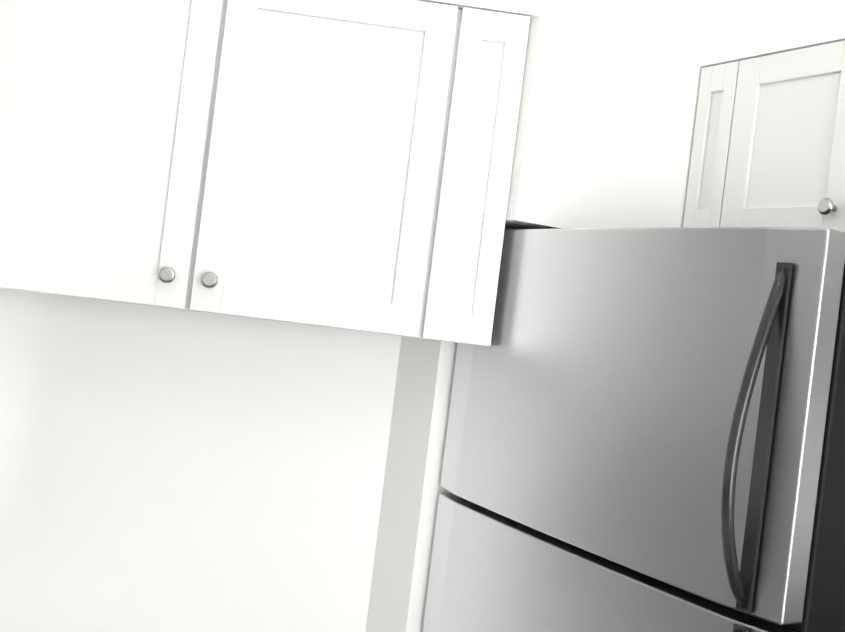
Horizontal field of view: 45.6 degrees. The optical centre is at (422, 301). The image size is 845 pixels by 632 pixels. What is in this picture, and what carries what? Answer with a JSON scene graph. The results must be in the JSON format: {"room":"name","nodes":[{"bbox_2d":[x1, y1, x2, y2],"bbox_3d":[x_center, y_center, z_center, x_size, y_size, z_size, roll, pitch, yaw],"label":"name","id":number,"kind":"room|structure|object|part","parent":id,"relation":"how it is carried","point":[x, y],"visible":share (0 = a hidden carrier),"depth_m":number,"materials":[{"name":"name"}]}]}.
{"room":"kitchen","nodes":[
{"label":"kitchen","id":0,"kind":"room"},
{"bbox_2d":[0,0,844,631],"bbox_3d":[0.276,0.430,0.628,2.512,2.340,4.432,7,0,-31],"label":"wall","id":1,"kind":"structure","parent":0,"point":[172,470],"depth_m":2.14,"materials":[{"name":"white paint"}]},
{"bbox_2d":[0,0,529,345],"bbox_3d":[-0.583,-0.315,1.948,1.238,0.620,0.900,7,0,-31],"label":"upper cabinet","id":2,"kind":"object","parent":1,"relation":"attached to","point":[343,164],"visible":1,"depth_m":1.61,"materials":[{"name":"white wood"}]},
{"bbox_2d":[683,40,844,231],"bbox_3d":[0.875,-0.272,1.864,0.338,0.353,0.699,7,0,-31],"label":"upper cabinet","id":3,"kind":"object","parent":1,"relation":"attached to","point":[768,148],"visible":0.75,"depth_m":1.88,"materials":[{"name":"white wood"}]},
{"label":"floor","id":4,"kind":"structure","parent":0,"visible":0},
{"bbox_2d":[422,227,844,631],"bbox_3d":[0.480,0.772,1.836,0.797,1.729,0.854,7,0,-31],"label":"fridge","id":5,"kind":"object","parent":4,"relation":"on","point":[645,429],"visible":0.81,"depth_m":1.52,"materials":[{"name":"silver metal"}]},
{"bbox_3d":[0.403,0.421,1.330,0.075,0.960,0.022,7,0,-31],"label":"handle","id":6,"kind":"part","parent":5,"relation":"part of","materials":[{"name":"grey metal"}]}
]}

